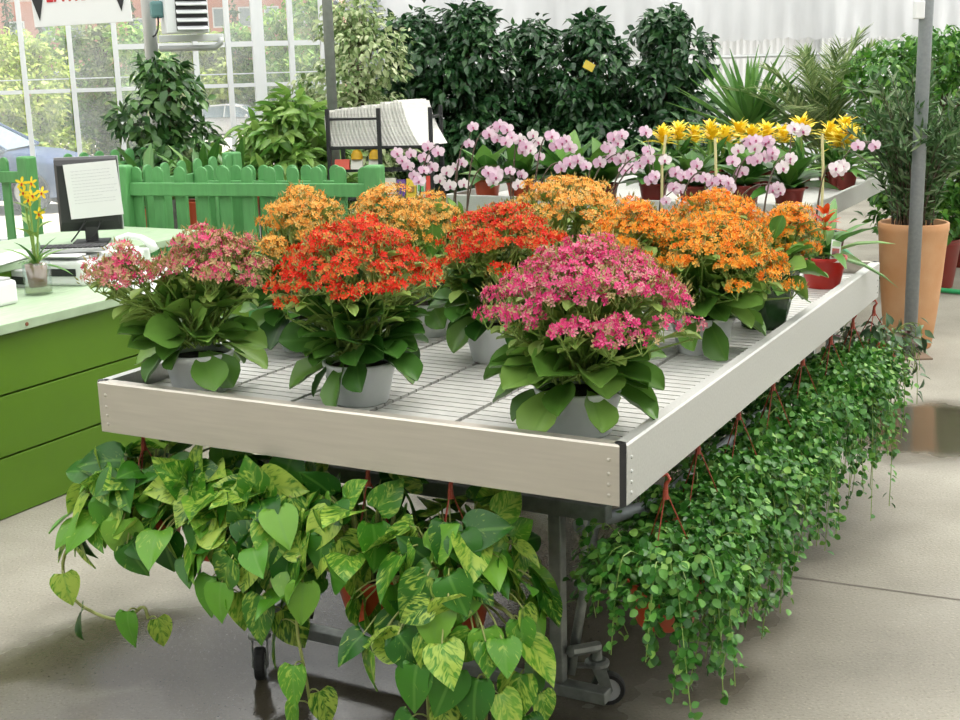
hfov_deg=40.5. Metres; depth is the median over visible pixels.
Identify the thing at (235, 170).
picket fence
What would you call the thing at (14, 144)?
car
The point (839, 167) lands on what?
orchid
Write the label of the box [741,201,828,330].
kalanchoe
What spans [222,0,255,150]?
window
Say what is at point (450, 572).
pothos
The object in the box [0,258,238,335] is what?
countertop
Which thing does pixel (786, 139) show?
bromeliad
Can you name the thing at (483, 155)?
leafy plant
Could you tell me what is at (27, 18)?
house
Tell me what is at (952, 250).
pot
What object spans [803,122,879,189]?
bromeliad
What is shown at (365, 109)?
folded newspaper
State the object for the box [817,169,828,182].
pot
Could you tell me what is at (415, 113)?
folded newspaper
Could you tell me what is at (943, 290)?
garden hose
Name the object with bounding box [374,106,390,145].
folded newspaper
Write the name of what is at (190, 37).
bracket
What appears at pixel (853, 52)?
trim
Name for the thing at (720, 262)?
kalanchoe
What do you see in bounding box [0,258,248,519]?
counter
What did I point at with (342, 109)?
folded newspaper
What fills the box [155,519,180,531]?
pot
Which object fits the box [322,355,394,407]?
pot
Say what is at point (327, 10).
steel post
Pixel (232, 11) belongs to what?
cypress
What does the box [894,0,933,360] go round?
steel post
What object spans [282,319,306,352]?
pot
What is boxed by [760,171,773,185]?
pot
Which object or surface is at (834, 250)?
plant tag
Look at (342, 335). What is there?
kalanchoe
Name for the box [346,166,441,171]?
shelf
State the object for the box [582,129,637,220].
orchid
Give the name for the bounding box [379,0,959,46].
wall
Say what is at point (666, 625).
pot
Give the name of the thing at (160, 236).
desk
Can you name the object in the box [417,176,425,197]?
packet
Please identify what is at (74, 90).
window
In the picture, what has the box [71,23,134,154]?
bush
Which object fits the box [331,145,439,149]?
shelf
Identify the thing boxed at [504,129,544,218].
orchid
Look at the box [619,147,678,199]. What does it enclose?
leafy plant
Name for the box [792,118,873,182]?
bromeliad
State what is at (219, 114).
car
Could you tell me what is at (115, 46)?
window
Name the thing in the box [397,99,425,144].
folded newspaper
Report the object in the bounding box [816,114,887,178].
bromeliad
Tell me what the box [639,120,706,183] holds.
bromeliad
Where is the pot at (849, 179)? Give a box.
[835,172,857,189]
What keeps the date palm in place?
on the floor
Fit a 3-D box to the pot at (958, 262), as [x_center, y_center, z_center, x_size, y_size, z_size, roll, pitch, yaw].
[3.451,-0.838,9.273,0.406,0.320,0.402,-2,13,0]
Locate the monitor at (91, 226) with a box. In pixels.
[53,155,123,243]
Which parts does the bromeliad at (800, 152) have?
stem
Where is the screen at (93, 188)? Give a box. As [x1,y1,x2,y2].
[63,160,123,219]
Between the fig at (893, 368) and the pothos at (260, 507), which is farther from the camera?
the fig at (893, 368)
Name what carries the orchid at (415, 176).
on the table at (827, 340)
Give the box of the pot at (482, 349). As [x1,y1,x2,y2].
[468,316,510,363]
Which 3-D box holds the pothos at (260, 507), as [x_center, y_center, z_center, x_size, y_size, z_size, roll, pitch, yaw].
[-0.467,0.398,3.066,0.430,0.452,0.459,5,15,27]
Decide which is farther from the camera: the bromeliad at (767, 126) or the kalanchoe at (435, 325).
the bromeliad at (767, 126)
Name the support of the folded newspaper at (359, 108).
on the rack
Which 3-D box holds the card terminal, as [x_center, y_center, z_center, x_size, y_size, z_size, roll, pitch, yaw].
[-1.806,-0.244,4.777,0.183,0.100,0.198,5,15,27]
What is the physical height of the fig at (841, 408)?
0.545 m
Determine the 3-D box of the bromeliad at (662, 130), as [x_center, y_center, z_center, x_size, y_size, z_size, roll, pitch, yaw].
[1.058,-1.216,7.699,0.502,0.367,0.443,-9,15,-28]
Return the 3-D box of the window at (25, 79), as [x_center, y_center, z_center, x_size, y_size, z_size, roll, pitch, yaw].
[-3.713,-3.276,10.859,0.379,4.480,0.080,-6,14,-17]
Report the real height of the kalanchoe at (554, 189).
0.451 m
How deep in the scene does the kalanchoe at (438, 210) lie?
4.16 m
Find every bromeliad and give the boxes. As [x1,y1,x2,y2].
[636,123,694,167]
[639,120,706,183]
[668,124,720,162]
[677,117,727,186]
[688,124,742,184]
[703,116,747,150]
[712,122,783,183]
[754,119,805,185]
[760,111,828,188]
[764,122,811,150]
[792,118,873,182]
[797,198,897,288]
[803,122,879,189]
[808,126,878,187]
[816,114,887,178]
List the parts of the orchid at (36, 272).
stem, pot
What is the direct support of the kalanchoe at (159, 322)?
on the bench at (426, 431)
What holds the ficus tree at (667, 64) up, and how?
on the floor
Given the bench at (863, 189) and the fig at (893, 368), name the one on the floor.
the bench at (863, 189)
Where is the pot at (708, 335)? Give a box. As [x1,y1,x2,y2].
[671,312,734,355]
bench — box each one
[97,261,879,705]
[446,169,886,231]
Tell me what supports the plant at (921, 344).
hanging from the bench at (426, 431)
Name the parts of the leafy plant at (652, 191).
pot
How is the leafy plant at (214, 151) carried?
on the floor
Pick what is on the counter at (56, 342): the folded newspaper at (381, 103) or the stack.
the stack
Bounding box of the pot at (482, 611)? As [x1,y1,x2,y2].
[451,605,486,629]
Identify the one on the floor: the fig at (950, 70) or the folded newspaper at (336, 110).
the fig at (950, 70)
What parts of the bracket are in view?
arm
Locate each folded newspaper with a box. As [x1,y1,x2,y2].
[329,112,336,145]
[331,112,340,145]
[335,109,344,145]
[338,110,348,145]
[341,107,353,145]
[345,109,355,145]
[348,108,359,145]
[351,109,363,145]
[354,107,367,145]
[358,107,371,145]
[361,105,374,145]
[364,108,376,145]
[367,104,382,145]
[371,104,386,145]
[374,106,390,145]
[377,105,394,145]
[380,101,398,145]
[383,102,401,145]
[387,104,405,144]
[390,102,409,144]
[393,99,413,144]
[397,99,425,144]
[400,100,446,144]
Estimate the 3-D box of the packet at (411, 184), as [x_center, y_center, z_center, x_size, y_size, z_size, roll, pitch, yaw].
[-0.408,-1.020,7.749,0.060,0.116,0.036,1,13,10]
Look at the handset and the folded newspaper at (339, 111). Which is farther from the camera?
the folded newspaper at (339, 111)
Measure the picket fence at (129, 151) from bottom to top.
0.940 m
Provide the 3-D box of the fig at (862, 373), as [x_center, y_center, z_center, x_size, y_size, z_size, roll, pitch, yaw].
[1.122,0.196,4.173,0.392,0.609,0.407,-13,17,-39]
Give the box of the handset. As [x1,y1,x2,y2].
[113,233,158,262]
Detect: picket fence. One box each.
[0,156,43,239]
[63,147,146,166]
[119,164,385,316]
[142,152,241,256]
[204,165,339,288]
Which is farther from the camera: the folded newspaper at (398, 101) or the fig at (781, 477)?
the folded newspaper at (398, 101)
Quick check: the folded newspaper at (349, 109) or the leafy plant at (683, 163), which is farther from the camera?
the folded newspaper at (349, 109)
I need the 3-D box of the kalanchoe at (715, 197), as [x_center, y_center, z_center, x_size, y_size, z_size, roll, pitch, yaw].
[0.676,-0.333,3.932,0.450,0.397,0.393,-4,13,-10]
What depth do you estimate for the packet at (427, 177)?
7.73 m
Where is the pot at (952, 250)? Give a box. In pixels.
[941,234,959,287]
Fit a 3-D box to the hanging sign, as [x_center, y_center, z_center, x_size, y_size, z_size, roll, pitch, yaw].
[-2.699,-3.597,8.391,0.675,2.802,0.018,-2,13,-2]
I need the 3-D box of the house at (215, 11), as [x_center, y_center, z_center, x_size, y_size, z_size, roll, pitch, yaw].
[-12.640,-19.892,82.564,8.461,9.774,6.600,-2,13,0]
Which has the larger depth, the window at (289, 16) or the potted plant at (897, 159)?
the window at (289, 16)
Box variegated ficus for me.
[286,0,421,213]
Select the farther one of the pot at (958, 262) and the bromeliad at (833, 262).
the pot at (958, 262)
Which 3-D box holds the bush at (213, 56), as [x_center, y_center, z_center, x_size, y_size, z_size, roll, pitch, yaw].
[-13.067,-13.709,64.516,4.077,6.230,3.689,11,18,43]
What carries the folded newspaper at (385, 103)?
on the rack
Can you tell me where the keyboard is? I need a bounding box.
[30,243,109,253]
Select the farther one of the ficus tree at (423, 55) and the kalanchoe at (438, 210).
the ficus tree at (423, 55)
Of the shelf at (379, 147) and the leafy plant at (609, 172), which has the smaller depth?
the leafy plant at (609, 172)
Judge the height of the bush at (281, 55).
6.999 m
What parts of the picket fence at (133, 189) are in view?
post, rail, rail, post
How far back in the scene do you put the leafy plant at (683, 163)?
6.57 m
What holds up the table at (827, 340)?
on the floor
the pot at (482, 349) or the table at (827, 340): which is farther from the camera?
the table at (827, 340)
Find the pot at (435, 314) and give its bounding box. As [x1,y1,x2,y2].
[410,297,449,337]
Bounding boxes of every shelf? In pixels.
[0,257,31,278]
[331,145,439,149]
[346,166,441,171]
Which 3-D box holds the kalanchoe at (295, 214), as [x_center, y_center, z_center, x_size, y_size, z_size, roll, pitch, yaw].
[-0.481,-0.260,3.606,0.362,0.478,0.371,-7,14,-21]
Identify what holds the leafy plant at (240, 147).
on the floor
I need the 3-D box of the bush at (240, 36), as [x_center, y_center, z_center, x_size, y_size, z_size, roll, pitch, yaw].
[-11.645,-13.947,65.515,4.235,6.030,4.033,6,15,30]
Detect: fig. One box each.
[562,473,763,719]
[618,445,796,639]
[664,411,823,607]
[700,383,843,554]
[734,358,870,539]
[769,335,902,524]
[798,315,918,469]
[831,24,959,287]
[888,29,959,267]
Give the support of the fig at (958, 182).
on the floor
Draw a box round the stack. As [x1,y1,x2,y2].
[99,246,138,256]
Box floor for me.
[0,198,959,719]
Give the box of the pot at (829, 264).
[800,254,847,288]
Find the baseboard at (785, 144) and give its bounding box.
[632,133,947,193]
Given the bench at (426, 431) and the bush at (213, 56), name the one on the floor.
the bench at (426, 431)
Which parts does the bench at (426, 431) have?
rail, caster stem, rail, leg, caster stem, adjusting rod, rail, rail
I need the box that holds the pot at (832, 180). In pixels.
[827,172,836,186]
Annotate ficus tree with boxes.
[100,51,233,171]
[366,0,475,210]
[411,0,525,217]
[486,12,588,168]
[541,6,643,168]
[611,2,727,155]
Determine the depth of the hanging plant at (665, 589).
2.69 m
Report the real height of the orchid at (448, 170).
0.600 m
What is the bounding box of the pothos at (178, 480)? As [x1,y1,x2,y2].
[131,442,271,617]
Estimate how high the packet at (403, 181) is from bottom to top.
0.111 m
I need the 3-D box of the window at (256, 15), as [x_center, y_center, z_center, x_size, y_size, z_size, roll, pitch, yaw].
[-1.883,-3.457,11.424,0.314,4.480,0.080,-6,14,-17]
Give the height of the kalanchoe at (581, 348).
0.451 m
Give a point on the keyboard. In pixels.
(86, 247)
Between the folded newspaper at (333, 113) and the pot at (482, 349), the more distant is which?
the folded newspaper at (333, 113)
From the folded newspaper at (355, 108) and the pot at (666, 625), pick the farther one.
the folded newspaper at (355, 108)
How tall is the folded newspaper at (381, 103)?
0.254 m
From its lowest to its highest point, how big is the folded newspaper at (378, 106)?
0.239 m
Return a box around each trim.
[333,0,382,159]
[393,50,937,95]
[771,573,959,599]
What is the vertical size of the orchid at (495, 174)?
0.613 m
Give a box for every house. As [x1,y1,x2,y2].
[0,0,160,125]
[207,0,346,92]
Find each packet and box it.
[335,159,350,169]
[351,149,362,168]
[369,149,377,164]
[385,178,395,196]
[396,179,405,197]
[406,179,416,197]
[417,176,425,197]
[426,176,430,197]
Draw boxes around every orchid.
[6,176,72,287]
[390,140,444,198]
[433,121,487,229]
[466,119,517,227]
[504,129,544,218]
[535,129,591,198]
[569,125,671,225]
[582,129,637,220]
[658,157,702,215]
[679,138,736,220]
[726,134,785,211]
[762,121,824,228]
[798,139,880,253]
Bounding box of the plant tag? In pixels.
[832,248,838,256]
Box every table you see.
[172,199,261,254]
[805,332,836,361]
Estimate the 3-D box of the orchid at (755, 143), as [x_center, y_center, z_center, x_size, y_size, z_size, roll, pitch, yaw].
[1.030,-0.649,5.331,0.307,0.549,0.314,-10,15,-32]
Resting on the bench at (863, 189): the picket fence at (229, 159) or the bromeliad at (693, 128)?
the bromeliad at (693, 128)
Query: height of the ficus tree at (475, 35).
2.020 m
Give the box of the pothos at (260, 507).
[172,454,380,647]
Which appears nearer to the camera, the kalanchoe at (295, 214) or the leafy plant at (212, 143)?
the kalanchoe at (295, 214)
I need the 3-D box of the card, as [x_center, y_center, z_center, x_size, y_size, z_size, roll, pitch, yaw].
[0.816,-2.261,9.920,0.103,0.136,0.103,-4,13,-11]
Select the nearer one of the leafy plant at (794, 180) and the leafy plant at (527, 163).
the leafy plant at (794, 180)
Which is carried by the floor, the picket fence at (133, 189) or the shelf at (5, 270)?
the picket fence at (133, 189)
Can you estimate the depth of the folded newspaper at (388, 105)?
7.71 m
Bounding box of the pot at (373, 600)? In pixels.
[340,581,398,621]
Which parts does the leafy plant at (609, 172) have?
pot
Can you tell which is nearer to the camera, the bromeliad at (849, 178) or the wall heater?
the bromeliad at (849, 178)
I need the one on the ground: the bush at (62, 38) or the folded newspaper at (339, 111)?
the bush at (62, 38)
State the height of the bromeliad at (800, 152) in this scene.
0.446 m
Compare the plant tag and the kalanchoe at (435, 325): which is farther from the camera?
the plant tag
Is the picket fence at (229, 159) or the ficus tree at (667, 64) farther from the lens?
the ficus tree at (667, 64)
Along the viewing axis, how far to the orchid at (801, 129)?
5.09 m
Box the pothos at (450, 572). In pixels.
[338,482,562,719]
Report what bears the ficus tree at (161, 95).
on the floor
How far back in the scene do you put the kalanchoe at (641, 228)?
3.46 m
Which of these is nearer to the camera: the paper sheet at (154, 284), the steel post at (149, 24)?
the paper sheet at (154, 284)
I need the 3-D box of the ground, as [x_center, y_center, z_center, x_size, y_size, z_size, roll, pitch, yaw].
[-0.286,-10.683,64.252,240.000,4.200,190.000,-2,13,0]
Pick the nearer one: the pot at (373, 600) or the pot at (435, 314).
the pot at (373, 600)
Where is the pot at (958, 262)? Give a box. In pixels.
[942,217,959,267]
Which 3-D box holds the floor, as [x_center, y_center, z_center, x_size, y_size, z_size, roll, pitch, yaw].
[0.489,-0.428,8.888,15.000,0.150,22.500,-2,13,0]
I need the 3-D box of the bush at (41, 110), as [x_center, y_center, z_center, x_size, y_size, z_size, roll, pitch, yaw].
[-13.012,-7.625,38.284,3.296,4.280,2.870,10,18,41]
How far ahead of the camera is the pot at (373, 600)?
2.87 m
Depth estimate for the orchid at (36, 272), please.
4.98 m
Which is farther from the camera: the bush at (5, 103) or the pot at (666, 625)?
the bush at (5, 103)
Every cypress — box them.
[0,0,25,128]
[35,27,54,118]
[126,0,139,122]
[228,0,240,50]
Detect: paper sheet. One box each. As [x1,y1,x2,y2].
[0,250,29,265]
[130,267,187,293]
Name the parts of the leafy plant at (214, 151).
pot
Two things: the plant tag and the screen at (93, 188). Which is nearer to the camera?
the plant tag
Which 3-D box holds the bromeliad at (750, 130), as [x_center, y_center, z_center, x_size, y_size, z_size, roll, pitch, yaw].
[1.586,-1.172,7.439,0.532,0.373,0.482,-2,13,0]
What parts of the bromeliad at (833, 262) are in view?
stem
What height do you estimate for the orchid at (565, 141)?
0.574 m
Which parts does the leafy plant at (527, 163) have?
pot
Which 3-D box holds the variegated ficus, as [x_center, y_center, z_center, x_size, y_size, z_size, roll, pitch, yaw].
[-0.876,-1.713,9.744,1.102,2.036,1.097,-3,13,-6]
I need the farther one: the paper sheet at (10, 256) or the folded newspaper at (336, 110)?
the folded newspaper at (336, 110)
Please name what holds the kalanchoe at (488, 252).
on the bench at (426, 431)
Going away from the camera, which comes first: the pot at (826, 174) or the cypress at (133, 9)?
the pot at (826, 174)
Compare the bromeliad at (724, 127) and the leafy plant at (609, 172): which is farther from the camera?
the bromeliad at (724, 127)
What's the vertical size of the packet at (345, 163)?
0.062 m
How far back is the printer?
5.19 m
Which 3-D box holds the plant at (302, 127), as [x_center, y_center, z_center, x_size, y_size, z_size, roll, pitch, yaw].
[-1.198,-1.134,8.666,0.990,1.414,0.892,-2,13,-3]
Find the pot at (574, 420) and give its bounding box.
[534,378,620,437]
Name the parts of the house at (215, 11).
pane, pane, pane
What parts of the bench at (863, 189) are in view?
rail, rail, rail, rail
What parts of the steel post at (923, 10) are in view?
plate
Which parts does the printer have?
lid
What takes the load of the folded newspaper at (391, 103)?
on the rack
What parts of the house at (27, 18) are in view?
pane, pane, pane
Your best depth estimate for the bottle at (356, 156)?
7.76 m
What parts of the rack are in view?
post, post, post, post, post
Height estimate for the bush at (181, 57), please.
6.246 m
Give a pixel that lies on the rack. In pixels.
(431, 116)
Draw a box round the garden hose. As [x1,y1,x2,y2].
[843,249,959,293]
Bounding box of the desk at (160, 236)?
[0,226,205,254]
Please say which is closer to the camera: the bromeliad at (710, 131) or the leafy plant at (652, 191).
the leafy plant at (652, 191)
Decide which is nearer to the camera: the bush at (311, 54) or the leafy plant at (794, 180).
the leafy plant at (794, 180)
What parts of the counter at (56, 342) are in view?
cash drawer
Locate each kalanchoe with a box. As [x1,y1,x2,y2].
[75,218,277,392]
[239,180,345,352]
[256,205,446,407]
[337,180,471,337]
[404,185,486,288]
[427,197,573,363]
[469,227,707,437]
[502,171,634,253]
[573,191,688,312]
[640,205,808,360]
[643,185,766,296]
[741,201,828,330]
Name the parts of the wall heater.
motor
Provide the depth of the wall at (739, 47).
13.11 m
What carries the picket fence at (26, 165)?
on the floor
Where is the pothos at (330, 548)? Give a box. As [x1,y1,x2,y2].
[255,470,428,719]
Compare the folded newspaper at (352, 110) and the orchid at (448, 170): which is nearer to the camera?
the orchid at (448, 170)
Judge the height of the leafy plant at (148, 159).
1.058 m
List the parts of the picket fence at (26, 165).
rail, post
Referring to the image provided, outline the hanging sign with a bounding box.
[31,0,132,26]
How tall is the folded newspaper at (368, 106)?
0.240 m
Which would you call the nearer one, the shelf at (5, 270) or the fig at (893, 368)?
the fig at (893, 368)
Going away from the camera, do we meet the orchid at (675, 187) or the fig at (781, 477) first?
the fig at (781, 477)
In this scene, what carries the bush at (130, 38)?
on the ground
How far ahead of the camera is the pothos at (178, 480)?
3.03 m
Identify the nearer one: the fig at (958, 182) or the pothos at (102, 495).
the pothos at (102, 495)
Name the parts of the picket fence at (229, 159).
rail, post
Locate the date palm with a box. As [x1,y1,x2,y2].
[716,23,908,245]
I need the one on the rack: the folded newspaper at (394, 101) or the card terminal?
the folded newspaper at (394, 101)
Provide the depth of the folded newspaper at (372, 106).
7.72 m
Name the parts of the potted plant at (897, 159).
pot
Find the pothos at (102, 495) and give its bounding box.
[49,437,206,647]
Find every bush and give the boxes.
[0,26,102,154]
[0,29,51,146]
[36,26,120,155]
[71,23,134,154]
[95,17,171,148]
[148,22,206,135]
[182,27,246,107]
[221,21,274,106]
[245,4,313,106]
[279,0,355,107]
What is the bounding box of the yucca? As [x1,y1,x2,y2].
[667,44,846,149]
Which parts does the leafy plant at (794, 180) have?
pot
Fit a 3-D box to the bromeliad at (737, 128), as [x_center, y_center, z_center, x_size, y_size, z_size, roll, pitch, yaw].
[1.547,-1.256,7.763,0.418,0.392,0.482,-13,18,-41]
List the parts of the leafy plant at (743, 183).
pot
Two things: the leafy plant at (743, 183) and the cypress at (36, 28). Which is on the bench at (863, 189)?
the leafy plant at (743, 183)
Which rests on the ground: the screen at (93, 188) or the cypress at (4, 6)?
the cypress at (4, 6)
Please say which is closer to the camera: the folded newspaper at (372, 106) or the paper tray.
the paper tray
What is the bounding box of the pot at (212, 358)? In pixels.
[167,343,233,392]
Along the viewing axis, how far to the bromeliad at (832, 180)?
7.28 m
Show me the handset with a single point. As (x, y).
(152, 246)
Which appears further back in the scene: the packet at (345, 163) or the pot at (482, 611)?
the packet at (345, 163)
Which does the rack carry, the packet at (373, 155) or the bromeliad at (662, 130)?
the packet at (373, 155)
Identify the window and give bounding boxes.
[0,80,22,94]
[14,0,70,156]
[65,25,114,156]
[110,22,191,159]
[192,41,227,138]
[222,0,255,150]
[249,0,290,120]
[285,0,321,101]
[317,0,350,95]
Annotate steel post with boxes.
[140,0,160,127]
[322,0,339,164]
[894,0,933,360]
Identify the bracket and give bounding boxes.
[159,34,223,51]
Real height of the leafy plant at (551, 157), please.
0.375 m
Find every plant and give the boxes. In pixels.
[117,143,194,226]
[153,137,257,229]
[171,146,194,162]
[198,135,298,229]
[200,142,231,164]
[222,82,365,212]
[460,144,509,195]
[481,143,553,195]
[529,130,598,197]
[568,137,642,198]
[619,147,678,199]
[660,149,727,201]
[703,141,777,202]
[750,145,840,203]
[825,299,934,400]
[829,54,959,348]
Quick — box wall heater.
[149,0,209,37]
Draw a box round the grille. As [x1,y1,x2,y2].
[175,0,207,29]
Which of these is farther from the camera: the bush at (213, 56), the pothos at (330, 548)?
the bush at (213, 56)
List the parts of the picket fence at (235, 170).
rail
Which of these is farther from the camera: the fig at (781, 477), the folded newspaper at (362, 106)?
the folded newspaper at (362, 106)
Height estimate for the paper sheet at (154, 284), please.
0.105 m
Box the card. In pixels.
[583,60,594,71]
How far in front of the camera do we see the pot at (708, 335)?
3.41 m
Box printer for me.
[39,252,101,285]
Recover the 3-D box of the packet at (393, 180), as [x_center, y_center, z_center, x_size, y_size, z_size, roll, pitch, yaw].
[-0.534,-1.025,7.772,0.065,0.121,0.034,1,13,10]
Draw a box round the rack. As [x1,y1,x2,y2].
[325,105,444,219]
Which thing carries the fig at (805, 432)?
hanging from the bench at (426, 431)
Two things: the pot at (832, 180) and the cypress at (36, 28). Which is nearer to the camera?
the pot at (832, 180)
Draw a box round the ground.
[0,134,273,235]
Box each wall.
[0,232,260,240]
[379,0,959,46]
[383,34,959,132]
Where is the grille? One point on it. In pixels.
(184, 8)
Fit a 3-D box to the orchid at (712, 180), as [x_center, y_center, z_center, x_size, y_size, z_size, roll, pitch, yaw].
[0.821,-0.625,5.282,0.354,0.536,0.304,-12,17,-37]
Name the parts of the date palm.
frond stem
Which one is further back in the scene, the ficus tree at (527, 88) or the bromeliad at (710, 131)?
the ficus tree at (527, 88)
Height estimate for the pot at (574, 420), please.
0.100 m
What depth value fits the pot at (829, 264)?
4.32 m
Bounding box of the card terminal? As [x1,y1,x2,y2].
[0,276,17,306]
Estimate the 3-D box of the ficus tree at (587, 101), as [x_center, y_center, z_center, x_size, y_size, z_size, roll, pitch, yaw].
[0.891,-1.812,10.268,0.874,1.898,0.935,-11,16,-34]
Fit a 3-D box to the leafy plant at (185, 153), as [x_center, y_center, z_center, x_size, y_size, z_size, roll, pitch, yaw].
[-2.006,-1.364,8.922,0.293,0.239,0.285,4,14,24]
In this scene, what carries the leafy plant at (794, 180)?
on the bench at (863, 189)
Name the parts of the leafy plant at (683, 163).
pot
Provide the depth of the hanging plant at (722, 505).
3.02 m
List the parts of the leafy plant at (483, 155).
pot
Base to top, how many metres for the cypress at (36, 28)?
8.075 m
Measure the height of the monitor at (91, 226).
0.420 m
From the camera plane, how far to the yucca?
9.14 m
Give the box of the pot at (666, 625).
[626,566,704,632]
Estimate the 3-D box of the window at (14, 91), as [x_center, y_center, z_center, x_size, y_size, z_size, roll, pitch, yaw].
[-4.136,-3.234,10.729,0.491,4.480,0.080,-6,14,-17]
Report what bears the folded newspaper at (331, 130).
in the rack
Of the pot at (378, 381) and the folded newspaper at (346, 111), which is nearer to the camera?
the pot at (378, 381)
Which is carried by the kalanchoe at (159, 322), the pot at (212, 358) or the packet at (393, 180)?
the pot at (212, 358)
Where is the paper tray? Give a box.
[42,253,85,257]
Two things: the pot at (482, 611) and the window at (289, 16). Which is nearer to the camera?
the pot at (482, 611)
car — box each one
[0,123,89,211]
[191,103,255,135]

